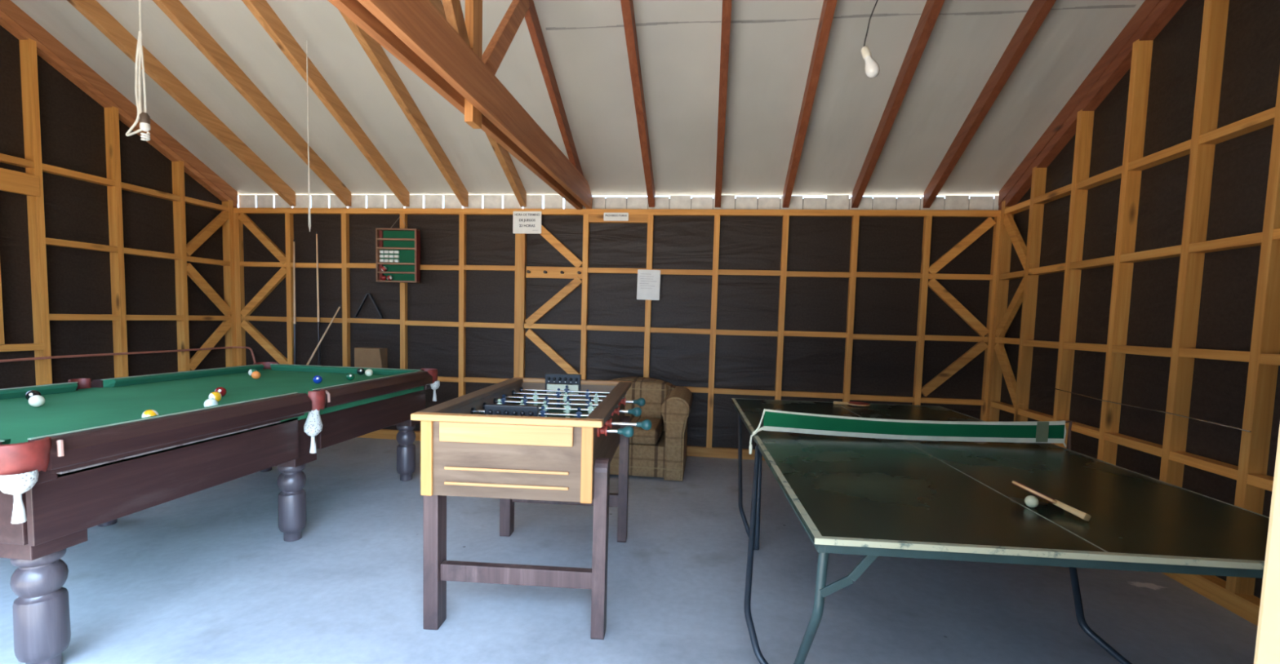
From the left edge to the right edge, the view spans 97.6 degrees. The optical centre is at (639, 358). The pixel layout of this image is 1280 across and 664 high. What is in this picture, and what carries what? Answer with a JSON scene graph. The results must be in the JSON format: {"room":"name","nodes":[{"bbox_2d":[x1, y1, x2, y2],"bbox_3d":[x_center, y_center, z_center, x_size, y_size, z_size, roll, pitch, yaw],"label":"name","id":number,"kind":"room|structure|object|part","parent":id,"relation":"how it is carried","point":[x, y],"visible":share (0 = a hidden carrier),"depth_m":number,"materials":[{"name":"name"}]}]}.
{"room":"games room","nodes":[
{"label":"games room","id":0,"kind":"room"},
{"bbox_2d":[0,0,237,389],"bbox_3d":[-4.516,-0.917,3.346,0.108,3.693,5.011,2,4,7],"label":"wall","id":1,"kind":"structure","parent":0,"point":[112,242],"depth_m":4.50,"materials":[{"name":"black paper"}]},
{"bbox_3d":[-4.552,-0.026,3.248,0.084,0.047,1.810,2,4,7],"label":"sill","id":2,"kind":"part","parent":1,"relation":"part of","materials":[{"name":"brown wood"}]},
{"bbox_3d":[-4.330,-2.090,4.487,0.076,1.262,2.531,2,4,7],"label":"rake plate","id":3,"kind":"part","parent":1,"relation":"part of","materials":[{"name":"brown wood"}]},
{"bbox_2d":[0,346,256,363],"bbox_3d":[-4.208,0.351,4.672,0.247,0.793,2.265,2,4,7],"label":"copper pipe","id":4,"kind":"object","parent":1,"relation":"attached to","point":[220,348],"visible":0.84,"depth_m":4.63,"materials":[{"name":"brown metal"}]},
{"bbox_2d":[10,0,1145,208],"bbox_3d":[-0.831,-1.918,2.589,7.792,1.453,5.556,2,4,7],"label":"ceiling","id":5,"kind":"structure","parent":0,"point":[717,98],"depth_m":4.18,"materials":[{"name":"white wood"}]},
{"bbox_2d":[125,0,151,141],"bbox_3d":[-2.708,-1.847,2.992,0.142,1.344,0.045,2,4,7],"label":"pendant bulb","id":6,"kind":"object","parent":5,"relation":"hanging from","point":[144,118],"visible":1,"depth_m":3.01,"materials":[{"name":"white plastic"}]},
{"bbox_2d":[139,111,150,124],"bbox_3d":[-2.675,-1.297,3.025,0.044,0.055,0.043,2,4,7],"label":"socket","id":7,"kind":"object","parent":6,"relation":"attached to","point":[144,118],"depth_m":3.01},
{"bbox_2d":[306,40,311,231],"bbox_3d":[-2.386,-1.592,4.029,0.019,1.344,0.007,2,4,7],"label":"pull cord","id":8,"kind":"object","parent":5,"relation":"hanging from","point":[309,214],"visible":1,"depth_m":4.04,"materials":[{"name":"white fabric"}]},
{"bbox_2d":[327,0,592,209],"bbox_3d":[-0.807,-1.893,2.833,0.130,1.442,4.941,2,4,7],"label":"roof truss","id":9,"kind":"object","parent":5,"relation":"attached to","point":[446,55],"visible":1,"depth_m":2.76,"materials":[{"name":"brown wood"}]},
{"bbox_3d":[-0.819,-1.817,2.763,0.044,1.299,0.110,2,4,7],"label":"king post","id":10,"kind":"part","parent":9,"relation":"part of","materials":[{"name":"brown wood"}]},
{"bbox_2d":[860,0,879,78],"bbox_3d":[1.160,-1.926,2.753,0.092,1.062,0.070,5,5,40],"label":"pendant bulb","id":11,"kind":"object","parent":5,"relation":"hanging from","point":[872,68],"visible":1,"depth_m":2.77,"materials":[{"name":"white glass"}]},
{"bbox_2d":[860,45,871,59],"bbox_3d":[1.125,-1.521,2.784,0.051,0.062,0.042,2,4,7],"label":"socket","id":12,"kind":"object","parent":11,"relation":"attached to","point":[865,51],"depth_m":2.77,"materials":[{"name":"white plastic"}]},
{"bbox_3d":[1.152,-1.448,2.779,0.075,0.106,0.068,2,4,7],"label":"bulb","id":13,"kind":"part","parent":11,"relation":"part of","materials":[{"name":"white glass"}]},
{"bbox_2d":[232,208,1000,461],"bbox_3d":[-0.547,-0.260,5.389,7.692,2.310,0.072,2,4,7],"label":"wall","id":14,"kind":"structure","parent":0,"point":[891,307],"depth_m":5.29,"materials":[{"name":"black paper"}]},
{"bbox_2d":[293,240,296,364],"bbox_3d":[-3.505,-0.533,5.674,0.030,1.325,0.030,-2,5,-38],"label":"pool cue","id":15,"kind":"object","parent":14,"relation":"attached to","point":[294,266],"visible":0.94,"depth_m":5.68,"materials":[{"name":"brown wood"}]},
{"bbox_2d":[315,231,320,365],"bbox_3d":[-3.237,-0.559,5.627,0.028,1.398,0.064,1,4,-9],"label":"pool cue","id":16,"kind":"object","parent":14,"relation":"attached to","point":[317,251],"visible":0.92,"depth_m":5.62,"materials":[{"name":"brown wood"}]},
{"bbox_2d":[354,293,383,319],"bbox_3d":[-2.725,-0.523,5.626,0.294,0.261,0.028,2,4,7],"label":"rack","id":17,"kind":"object","parent":14,"relation":"on","point":[367,294],"visible":1,"depth_m":5.62,"materials":[{"name":"black plastic"}]},
{"bbox_2d":[354,347,387,368],"bbox_3d":[-2.690,0.029,5.608,0.322,0.263,0.145,2,4,7],"label":"cardboard box","id":18,"kind":"object","parent":14,"relation":"on","point":[369,357],"visible":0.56,"depth_m":5.58,"materials":[{"name":"brown cardboard"}]},
{"bbox_2d":[375,217,420,283],"bbox_3d":[-2.352,-1.067,5.455,0.413,0.652,0.092,2,4,5],"label":"rack","id":19,"kind":"object","parent":14,"relation":"attached to","point":[397,250],"visible":1,"depth_m":5.46,"materials":[{"name":"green wood"}]},
{"bbox_2d":[381,275,386,280],"bbox_3d":[-2.501,-0.785,5.464,0.052,0.052,0.052,2,4,7],"label":"ball","id":20,"kind":"object","parent":19,"relation":"on","point":[384,277],"visible":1,"depth_m":5.45,"materials":[{"name":"red plastic"}]},
{"bbox_2d":[381,266,386,271],"bbox_3d":[-2.495,-0.871,5.458,0.052,0.052,0.052,2,4,7],"label":"ball","id":21,"kind":"object","parent":19,"relation":"on","point":[384,268],"visible":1,"depth_m":5.44,"materials":[{"name":"plastic"}]},
{"bbox_2d":[386,275,392,280],"bbox_3d":[-2.441,-0.783,5.459,0.052,0.052,0.052,2,4,7],"label":"ball","id":22,"kind":"object","parent":19,"relation":"on","point":[389,277],"visible":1,"depth_m":5.44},
{"bbox_2d":[377,238,414,240],"bbox_3d":[-2.355,-1.152,5.433,0.377,0.016,0.055,2,4,5],"label":"shelf","id":23,"kind":"object","parent":19,"relation":"attached to","point":[378,239],"depth_m":5.41,"materials":[{"name":"brown wood"}]},
{"bbox_2d":[377,247,414,250],"bbox_3d":[-2.357,-1.065,5.439,0.377,0.016,0.055,2,4,5],"label":"shelf","id":24,"kind":"object","parent":19,"relation":"attached to","point":[378,248],"depth_m":5.42,"materials":[{"name":"brown wood"}]},
{"bbox_2d":[377,262,414,265],"bbox_3d":[-2.361,-0.918,5.449,0.377,0.016,0.055,2,4,5],"label":"shelf","id":25,"kind":"object","parent":19,"relation":"attached to","point":[378,264],"depth_m":5.43,"materials":[{"name":"brown wood"}]},
{"bbox_2d":[377,271,414,274],"bbox_3d":[-2.363,-0.833,5.455,0.377,0.016,0.055,2,4,5],"label":"shelf","id":26,"kind":"object","parent":19,"relation":"attached to","point":[378,273],"depth_m":5.43,"materials":[{"name":"brown wood"}]},
{"bbox_2d":[512,211,541,234],"bbox_3d":[-1.076,-1.295,5.338,0.280,0.210,0.004,2,4,7],"label":"notice sign","id":27,"kind":"object","parent":14,"relation":"attached to","point":[523,222],"visible":1,"depth_m":5.34,"materials":[{"name":"white paper"}]},
{"bbox_2d":[525,266,582,279],"bbox_3d":[-0.823,-0.819,5.341,0.555,0.108,0.074,2,4,7],"label":"peg rail","id":28,"kind":"object","parent":14,"relation":"attached to","point":[569,273],"visible":1,"depth_m":5.35,"materials":[{"name":"brown wood"}]},
{"bbox_3d":[-0.579,0.848,5.458,7.332,0.090,0.050,2,4,7],"label":"plate","id":29,"kind":"part","parent":14,"relation":"part of","materials":[{"name":"brown wood"}]},
{"bbox_2d":[603,213,628,221],"bbox_3d":[-0.224,-1.322,5.230,0.235,0.076,0.004,2,4,7],"label":"notice sign","id":30,"kind":"object","parent":14,"relation":"attached to","point":[607,216],"visible":1,"depth_m":5.23,"materials":[{"name":"white paper"}]},
{"bbox_3d":[-0.517,-1.384,5.311,7.332,0.053,0.070,2,4,7],"label":"plate","id":31,"kind":"part","parent":14,"relation":"part of","materials":[{"name":"brown wood"}]},
{"bbox_2d":[238,195,999,210],"bbox_3d":[-0.472,-1.431,5.358,7.606,0.255,0.039,2,4,7],"label":"trim","id":32,"kind":"structure","parent":14,"relation":"attached to","point":[490,202],"depth_m":5.29,"materials":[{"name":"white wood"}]},
{"bbox_2d":[636,269,660,300],"bbox_3d":[0.080,-0.685,5.235,0.214,0.280,0.004,3,4,7],"label":"paper","id":33,"kind":"object","parent":14,"relation":"attached to","point":[648,281],"visible":1,"depth_m":5.23,"materials":[{"name":"grey paper"}]},
{"bbox_2d":[0,437,1257,663],"bbox_3d":[-0.893,1.119,2.970,7.692,0.120,5.391,2,4,7],"label":"floor","id":34,"kind":"structure","parent":0,"point":[211,575],"depth_m":2.63,"materials":[{"name":"concrete"}]},
{"bbox_2d":[0,362,439,663],"bbox_3d":[-2.528,0.573,3.192,1.630,0.850,2.799,2,4,7],"label":"pool table","id":35,"kind":"object","parent":34,"relation":"on","point":[74,463],"visible":0.99,"depth_m":2.42,"materials":[{"name":"green fabric"}]},
{"bbox_2d":[0,438,10,444],"bbox_3d":[-2.675,0.265,1.897,1.260,0.045,0.051,2,4,7],"label":"cushion","id":36,"kind":"object","parent":35,"relation":"on","point":[2,441],"depth_m":1.83,"materials":[{"name":"green fabric"}]},
{"bbox_2d":[25,390,41,400],"bbox_3d":[-3.022,0.188,2.789,0.056,0.056,0.056,2,4,7],"label":"ball","id":37,"kind":"object","parent":35,"relation":"on","point":[33,393],"visible":0.59,"depth_m":2.77,"materials":[{"name":"black plastic"}]},
{"bbox_2d":[27,395,45,407],"bbox_3d":[-2.850,0.203,2.645,0.056,0.056,0.056,2,4,7],"label":"ball","id":38,"kind":"object","parent":35,"relation":"on","point":[37,401],"visible":1,"depth_m":2.63,"materials":[{"name":"white plastic"}]},
{"bbox_2d":[0,382,77,399],"bbox_3d":[-3.249,0.201,2.587,0.051,0.045,1.183,2,4,7],"label":"cushion","id":39,"kind":"object","parent":35,"relation":"on","point":[67,388],"depth_m":2.98,"materials":[{"name":"green fabric"}]},
{"bbox_3d":[-3.317,0.226,2.597,0.085,0.098,1.203,2,4,7],"label":"rail","id":40,"kind":"part","parent":35,"relation":"part of","materials":[{"name":"green fabric"}]},
{"bbox_3d":[-2.090,0.877,1.956,0.140,0.440,0.140,2,4,7],"label":"leg","id":41,"kind":"part","parent":35,"relation":"part of","materials":[{"name":"grey wood"}]},
{"bbox_3d":[-3.124,0.756,3.274,0.140,0.440,0.140,2,4,7],"label":"leg","id":42,"kind":"part","parent":35,"relation":"part of","materials":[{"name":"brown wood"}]},
{"bbox_2d":[141,409,159,417],"bbox_3d":[-2.061,0.245,2.356,0.056,0.056,0.056,2,4,7],"label":"ball","id":43,"kind":"object","parent":35,"relation":"on","point":[148,413],"visible":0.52,"depth_m":2.34,"materials":[{"name":"yellow plastic"}]},
{"bbox_2d":[29,393,287,438],"bbox_3d":[-1.949,0.248,2.428,0.051,0.045,1.183,2,4,7],"label":"cushion","id":44,"kind":"object","parent":35,"relation":"on","point":[69,432],"depth_m":2.23,"materials":[{"name":"green fabric"}]},
{"bbox_3d":[-1.883,0.278,2.422,0.085,0.098,1.203,2,4,7],"label":"rail","id":45,"kind":"part","parent":35,"relation":"part of","materials":[{"name":"brown wood"}]},
{"bbox_3d":[-3.153,0.138,3.911,0.085,0.098,1.203,2,4,7],"label":"rail","id":46,"kind":"part","parent":35,"relation":"part of","materials":[{"name":"green fabric"}]},
{"bbox_2d":[102,364,263,387],"bbox_3d":[-3.085,0.113,3.901,0.051,0.045,1.183,2,4,7],"label":"cushion","id":47,"kind":"object","parent":35,"relation":"on","point":[185,375],"depth_m":3.73,"materials":[{"name":"green fabric"}]},
{"bbox_2d":[203,398,217,407],"bbox_3d":[-2.058,0.222,2.686,0.056,0.056,0.056,2,4,7],"label":"ball","id":48,"kind":"object","parent":35,"relation":"on","point":[209,402],"visible":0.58,"depth_m":2.67,"materials":[{"name":"white plastic"}]},
{"bbox_2d":[208,391,222,401],"bbox_3d":[-2.205,0.202,2.906,0.056,0.056,0.056,2,4,7],"label":"ball","id":49,"kind":"object","parent":35,"relation":"on","point":[216,396],"visible":0.73,"depth_m":2.89,"materials":[{"name":"yellow plastic"}]},
{"bbox_2d":[213,386,226,396],"bbox_3d":[-2.311,0.187,3.084,0.056,0.056,0.056,2,4,7],"label":"ball","id":50,"kind":"object","parent":35,"relation":"on","point":[222,391],"visible":0.69,"depth_m":3.07,"materials":[{"name":"red plastic"}]},
{"bbox_2d":[248,368,257,376],"bbox_3d":[-2.804,0.105,4.054,0.056,0.056,0.056,2,4,7],"label":"ball","id":51,"kind":"object","parent":35,"relation":"on","point":[251,371],"visible":0.57,"depth_m":4.03,"materials":[{"name":"white plastic"}]},
{"bbox_2d":[251,371,261,379],"bbox_3d":[-2.681,0.118,3.909,0.056,0.056,0.056,2,4,7],"label":"ball","id":52,"kind":"object","parent":35,"relation":"on","point":[255,375],"visible":1,"depth_m":3.89,"materials":[{"name":"orange plastic"}]},
{"bbox_3d":[-2.978,0.678,4.447,0.140,0.440,0.140,2,4,7],"label":"leg","id":53,"kind":"part","parent":35,"relation":"part of","materials":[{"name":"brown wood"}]},
{"bbox_3d":[-1.944,0.799,3.129,0.140,0.440,0.140,2,4,7],"label":"leg","id":54,"kind":"part","parent":35,"relation":"part of","materials":[{"name":"brown wood"}]},
{"bbox_2d":[312,375,322,383],"bbox_3d":[-2.163,0.143,3.756,0.056,0.056,0.056,2,4,7],"label":"ball","id":55,"kind":"object","parent":35,"relation":"on","point":[317,380],"visible":1,"depth_m":3.74,"materials":[{"name":"blue plastic"}]},
{"bbox_2d":[270,364,418,375],"bbox_3d":[-2.359,0.096,4.432,1.260,0.045,0.051,2,4,7],"label":"cushion","id":56,"kind":"object","parent":35,"relation":"on","point":[287,368],"depth_m":4.42,"materials":[{"name":"green fabric"}]},
{"bbox_3d":[-2.351,0.118,4.501,1.280,0.098,0.085,2,4,7],"label":"rail","id":57,"kind":"part","parent":35,"relation":"part of","materials":[{"name":"green fabric"}]},
{"bbox_2d":[346,373,355,381],"bbox_3d":[-2.051,0.132,3.967,0.056,0.056,0.056,2,4,7],"label":"ball","id":58,"kind":"object","parent":35,"relation":"on","point":[350,376],"visible":1,"depth_m":3.95,"materials":[{"name":"green plastic"}]},
{"bbox_2d":[356,368,364,375],"bbox_3d":[-2.157,0.103,4.326,0.056,0.056,0.056,2,4,7],"label":"ball","id":59,"kind":"object","parent":35,"relation":"on","point":[360,371],"visible":1,"depth_m":4.31,"materials":[{"name":"black plastic"}]},
{"bbox_2d":[310,371,414,391],"bbox_3d":[-1.785,0.160,3.742,0.051,0.045,1.183,2,4,7],"label":"cushion","id":60,"kind":"object","parent":35,"relation":"on","point":[380,378],"depth_m":3.56,"materials":[{"name":"green fabric"}]},
{"bbox_2d":[364,368,373,376],"bbox_3d":[-2.062,0.111,4.259,0.056,0.056,0.056,2,4,7],"label":"ball","id":61,"kind":"object","parent":35,"relation":"on","point":[368,372],"visible":1,"depth_m":4.24,"materials":[{"name":"white plastic"}]},
{"bbox_3d":[-1.719,0.190,3.736,0.085,0.098,1.203,2,4,7],"label":"rail","id":62,"kind":"part","parent":35,"relation":"part of","materials":[{"name":"brown wood"}]},
{"bbox_3d":[-1.797,0.720,4.303,0.140,0.440,0.140,2,4,7],"label":"leg","id":63,"kind":"part","parent":35,"relation":"part of","materials":[{"name":"brown wood"}]},
{"bbox_2d":[306,305,341,365],"bbox_3d":[-3.291,0.138,5.467,0.682,1.338,0.029,-1,5,-34],"label":"pool cue","id":64,"kind":"object","parent":34,"relation":"on","point":[335,315],"visible":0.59,"depth_m":5.54,"materials":[{"name":"brown wood"}]},
{"bbox_2d":[410,373,652,640],"bbox_3d":[-0.392,0.613,2.842,0.920,0.935,1.380,2,4,4],"label":"foosball table","id":65,"kind":"object","parent":34,"relation":"on","point":[554,439],"visible":1,"depth_m":2.22,"materials":[{"name":"brown wood"}]},
{"bbox_3d":[-0.831,0.390,2.184,0.046,0.298,0.018,2,4,4],"label":"corner post","id":66,"kind":"part","parent":65,"relation":"part of","materials":[{"name":"yellow wood"}]},
{"bbox_3d":[-0.843,0.820,2.304,0.062,0.574,0.090,2,4,4],"label":"leg","id":67,"kind":"part","parent":65,"relation":"part of","materials":[{"name":"brown wood"}]},
{"bbox_3d":[-0.794,0.344,2.851,0.025,0.299,1.288,2,4,4],"label":"panel","id":68,"kind":"part","parent":65,"relation":"part of","materials":[{"name":"brown wood"}]},
{"bbox_3d":[-0.519,0.496,2.171,0.490,0.012,0.010,2,4,4],"label":"moulding","id":69,"kind":"part","parent":65,"relation":"part of","materials":[{"name":"yellow wood"}]},
{"bbox_3d":[-0.518,0.436,2.167,0.490,0.012,0.010,2,4,4],"label":"moulding","id":70,"kind":"part","parent":65,"relation":"part of","materials":[{"name":"yellow wood"}]},
{"bbox_3d":[-0.778,0.752,3.284,0.062,0.574,0.090,2,4,4],"label":"leg","id":71,"kind":"part","parent":65,"relation":"part of","materials":[{"name":"brown wood"}]},
{"bbox_3d":[-0.516,0.399,2.178,0.670,0.299,0.020,2,4,4],"label":"panel","id":72,"kind":"part","parent":65,"relation":"part of","materials":[{"name":"brown wood"}]},
{"bbox_2d":[484,404,538,417],"bbox_3d":[-0.532,0.257,2.325,0.220,0.125,0.036,2,4,4],"label":"counter","id":73,"kind":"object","parent":65,"relation":"on","point":[494,407],"depth_m":2.31,"materials":[{"name":"black plastic"}]},
{"bbox_3d":[-0.482,0.261,2.617,0.692,0.014,0.015,2,4,4],"label":"rod","id":74,"kind":"part","parent":65,"relation":"part of","materials":[{"name":"silver metal"}]},
{"bbox_3d":[-0.461,0.239,2.942,0.692,0.014,0.015,2,4,4],"label":"rod","id":75,"kind":"part","parent":65,"relation":"part of","materials":[{"name":"silver metal"}]},
{"bbox_2d":[546,384,578,394],"bbox_3d":[-0.477,0.193,3.463,0.196,0.060,0.032,2,4,4],"label":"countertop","id":76,"kind":"structure","parent":65,"relation":"on","point":[549,387],"depth_m":3.45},
{"bbox_2d":[545,373,581,395],"bbox_3d":[-0.476,0.161,3.465,0.220,0.125,0.036,2,4,4],"label":"scoreboard","id":77,"kind":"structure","parent":65,"relation":"on","materials":[{"name":"black plastic"}]},
{"bbox_3d":[-0.439,0.216,3.266,0.692,0.014,0.015,2,4,4],"label":"rod","id":78,"kind":"part","parent":65,"relation":"part of","materials":[{"name":"silver metal"}]},
{"bbox_3d":[-0.413,0.229,3.102,0.765,0.014,0.015,2,4,4],"label":"rod","id":79,"kind":"part","parent":65,"relation":"part of","materials":[{"name":"silver metal"}]},
{"bbox_3d":[-0.429,0.309,3.482,0.670,0.299,0.020,2,4,4],"label":"panel","id":80,"kind":"part","parent":65,"relation":"part of","materials":[{"name":"white plastic"}]},
{"bbox_3d":[-0.428,0.205,3.429,0.692,0.014,0.015,2,4,4],"label":"rod","id":81,"kind":"part","parent":65,"relation":"part of","materials":[{"name":"silver metal"}]},
{"bbox_3d":[-0.435,0.251,2.777,0.765,0.014,0.015,2,4,4],"label":"rod","id":82,"kind":"part","parent":65,"relation":"part of","materials":[{"name":"silver metal"}]},
{"bbox_3d":[-0.203,0.410,2.144,0.046,0.298,0.018,2,4,4],"label":"corner post","id":83,"kind":"part","parent":65,"relation":"part of","materials":[{"name":"yellow wood"}]},
{"bbox_3d":[-0.159,0.763,2.254,0.051,0.730,0.090,2,4,4],"label":"leg","id":84,"kind":"part","parent":65,"relation":"part of","materials":[{"name":"brown wood"}]},
{"bbox_3d":[-0.151,0.364,2.809,0.025,0.299,1.288,2,4,4],"label":"panel","id":85,"kind":"part","parent":65,"relation":"part of","materials":[{"name":"brown wood"}]},
{"bbox_3d":[-0.468,0.284,2.290,0.765,0.014,0.015,2,4,4],"label":"rod","id":86,"kind":"part","parent":65,"relation":"part of","materials":[{"name":"silver metal"}]},
{"bbox_3d":[-0.094,0.696,3.235,0.051,0.730,0.090,2,4,4],"label":"leg","id":87,"kind":"part","parent":65,"relation":"part of","materials":[{"name":"brown wood"}]},
{"bbox_3d":[-0.424,0.274,2.450,0.830,0.014,0.015,2,4,4],"label":"rod","id":88,"kind":"part","parent":65,"relation":"part of","materials":[{"name":"silver metal"}]},
{"bbox_3d":[-0.058,0.297,2.264,0.067,0.048,0.047,2,4,4],"label":"handle","id":89,"kind":"part","parent":65,"relation":"part of","materials":[{"name":"teal plastic"}]},
{"bbox_3d":[-0.025,0.264,2.751,0.067,0.048,0.047,2,4,4],"label":"handle","id":90,"kind":"part","parent":65,"relation":"part of","materials":[{"name":"teal plastic"}]},
{"bbox_3d":[-0.003,0.242,3.075,0.067,0.048,0.047,2,4,4],"label":"handle","id":91,"kind":"part","parent":65,"relation":"part of","materials":[{"name":"teal plastic"}]},
{"bbox_3d":[0.018,0.288,2.422,0.067,0.048,0.047,2,4,4],"label":"handle","id":92,"kind":"part","parent":65,"relation":"part of","materials":[{"name":"teal plastic"}]},
{"bbox_2d":[608,377,693,481],"bbox_3d":[-0.070,0.570,4.862,1.018,0.735,0.824,2,4,7],"label":"armchair","id":93,"kind":"object","parent":34,"relation":"on","point":[660,451],"visible":0.53,"depth_m":4.48,"materials":[{"name":"brown fabric"}]},
{"bbox_2d":[608,380,668,418],"bbox_3d":[-0.045,0.370,5.010,0.600,0.335,0.140,2,4,7],"label":"cushion","id":94,"kind":"object","parent":93,"relation":"on","point":[655,393],"depth_m":4.93,"materials":[{"name":"brown fabric"}]},
{"bbox_3d":[-0.031,0.529,5.170,0.840,0.695,0.200,2,4,7],"label":"backrest","id":95,"kind":"part","parent":93,"relation":"part of","materials":[{"name":"brown fabric"}]},
{"bbox_2d":[629,417,663,444],"bbox_3d":[-0.083,0.604,4.765,0.540,0.140,0.625,2,4,7],"label":"seat cushion","id":96,"kind":"object","parent":93,"relation":"on","point":[655,436],"depth_m":4.47,"materials":[{"name":"brown fabric"}]},
{"bbox_3d":[0.318,0.618,4.789,0.228,0.670,0.760,2,4,7],"label":"armrest","id":97,"kind":"part","parent":93,"relation":"part of","materials":[{"name":"brown fabric"}]},
{"bbox_2d":[731,398,1269,663],"bbox_3d":[1.281,0.771,2.858,1.641,0.703,2.744,2,4,4],"label":"table","id":98,"kind":"object","parent":34,"relation":"on","point":[870,498],"visible":0.98,"depth_m":1.88,"materials":[{"name":"teal paint"}]},
{"bbox_3d":[1.401,0.408,3.523,1.501,0.026,1.328,2,4,4],"label":"frame","id":99,"kind":"part","parent":98,"relation":"part of","materials":[{"name":"teal paint"}]},
{"bbox_3d":[0.657,0.720,3.573,0.103,0.667,0.911,2,4,4],"label":"leg","id":100,"kind":"part","parent":98,"relation":"part of","materials":[{"name":"black metal"}]},
{"bbox_3d":[0.491,0.799,2.393,0.140,0.668,0.914,2,4,4],"label":"leg","id":101,"kind":"part","parent":98,"relation":"part of","materials":[{"name":"black metal"}]},
{"bbox_3d":[0.662,0.753,3.128,0.034,0.648,0.028,3,4,19],"label":"leg","id":102,"kind":"part","parent":98,"relation":"part of","materials":[{"name":"black metal"}]},
{"bbox_3d":[0.522,0.847,1.785,0.036,0.656,0.333,2,4,1],"label":"leg","id":103,"kind":"part","parent":98,"relation":"part of","materials":[{"name":"teal paint"}]},
{"bbox_2d":[833,401,870,406],"bbox_3d":[1.537,0.330,4.062,0.255,0.021,0.150,2,4,9],"label":"bat","id":104,"kind":"object","parent":98,"relation":"on","point":[851,403],"visible":1,"depth_m":4.06,"materials":[{"name":"brown wood"}]},
{"bbox_3d":[1.465,0.328,4.074,0.110,0.021,0.026,2,4,9],"label":"handle","id":105,"kind":"part","parent":104,"relation":"part of","materials":[{"name":"brown wood"}]},
{"bbox_3d":[1.584,0.332,4.054,0.158,0.007,0.150,2,4,9],"label":"blade","id":106,"kind":"part","parent":104,"relation":"part of","materials":[{"name":"brown wood"}]},
{"bbox_2d":[749,408,1075,454],"bbox_3d":[1.354,0.401,2.823,1.586,0.236,0.037,2,4,4],"label":"net","id":107,"kind":"object","parent":98,"relation":"on","point":[1047,432],"visible":0.98,"depth_m":2.82,"materials":[{"name":"green fabric"}]},
{"bbox_3d":[0.606,0.353,2.885,0.079,0.184,0.018,1,4,-5],"label":"tie cord","id":108,"kind":"part","parent":107,"relation":"part of","materials":[{"name":"white fabric"}]},
{"bbox_3d":[2.103,0.376,2.772,0.027,0.132,0.008,2,4,4],"label":"tie cord","id":109,"kind":"part","parent":107,"relation":"part of","materials":[{"name":"white fabric"}]},
{"bbox_3d":[2.119,0.383,2.771,0.056,0.152,0.012,2,4,4],"label":"net post","id":110,"kind":"part","parent":107,"relation":"part of","materials":[{"name":"metal"}]},
{"bbox_3d":[1.290,0.502,2.142,1.501,0.026,1.328,2,4,4],"label":"frame","id":111,"kind":"part","parent":98,"relation":"part of","materials":[{"name":"teal paint"}]},
{"bbox_2d":[1024,495,1039,507],"bbox_3d":[1.286,0.471,1.838,0.039,0.039,0.039,2,4,7],"label":"ball","id":112,"kind":"object","parent":98,"relation":"on","point":[1030,501],"visible":1,"depth_m":1.83,"materials":[{"name":"beige plastic"}]},
{"bbox_2d":[1012,480,1091,521],"bbox_3d":[1.325,0.458,1.832,0.142,0.070,0.246,2,4,8],"label":"bat","id":113,"kind":"object","parent":98,"relation":"on","point":[1082,515],"visible":1,"depth_m":1.78,"materials":[{"name":"brown wood"}]},
{"bbox_3d":[1.331,0.454,1.875,0.150,0.007,0.158,24,5,-15],"label":"blade","id":114,"kind":"part","parent":113,"relation":"part of","materials":[{"name":"brown wood"}]},
{"bbox_3d":[1.354,0.477,1.759,0.026,0.021,0.110,24,5,-15],"label":"handle","id":115,"kind":"part","parent":113,"relation":"part of","materials":[{"name":"brown wood"}]},
{"bbox_3d":[1.776,0.847,2.220,0.261,0.668,0.766,2,4,4],"label":"leg","id":116,"kind":"part","parent":98,"relation":"part of","materials":[{"name":"black metal"}]},
{"bbox_2d":[986,0,1279,626],"bbox_3d":[2.852,-0.653,2.444,0.100,3.693,5.011,2,4,7],"label":"wall","id":117,"kind":"structure","parent":0,"point":[1139,259],"depth_m":3.16,"materials":[{"name":"black paper"}]},
{"bbox_3d":[3.026,-1.810,3.587,0.076,1.295,2.531,2,4,7],"label":"rake plate","id":118,"kind":"part","parent":117,"relation":"part of","materials":[{"name":"red wood"}]},
{"bbox_2d":[1053,388,1251,432],"bbox_3d":[2.865,0.276,3.268,0.006,0.025,1.463,2,4,7],"label":"wire","id":119,"kind":"object","parent":117,"relation":"attached to","point":[1054,388],"visible":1,"depth_m":3.03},
{"bbox_3d":[2.795,1.141,2.586,0.080,0.090,4.841,2,4,7],"label":"plate","id":120,"kind":"part","parent":117,"relation":"part of","materials":[{"name":"brown wood"}]},
{"bbox_2d":[1253,425,1279,663],"bbox_3d":[-1.156,0.067,0.512,7.532,2.310,0.100,2,4,7],"label":"wall","id":121,"kind":"structure","parent":0,"point":[1267,651],"depth_m":0.36,"materials":[{"name":"beige paint"}]}
]}

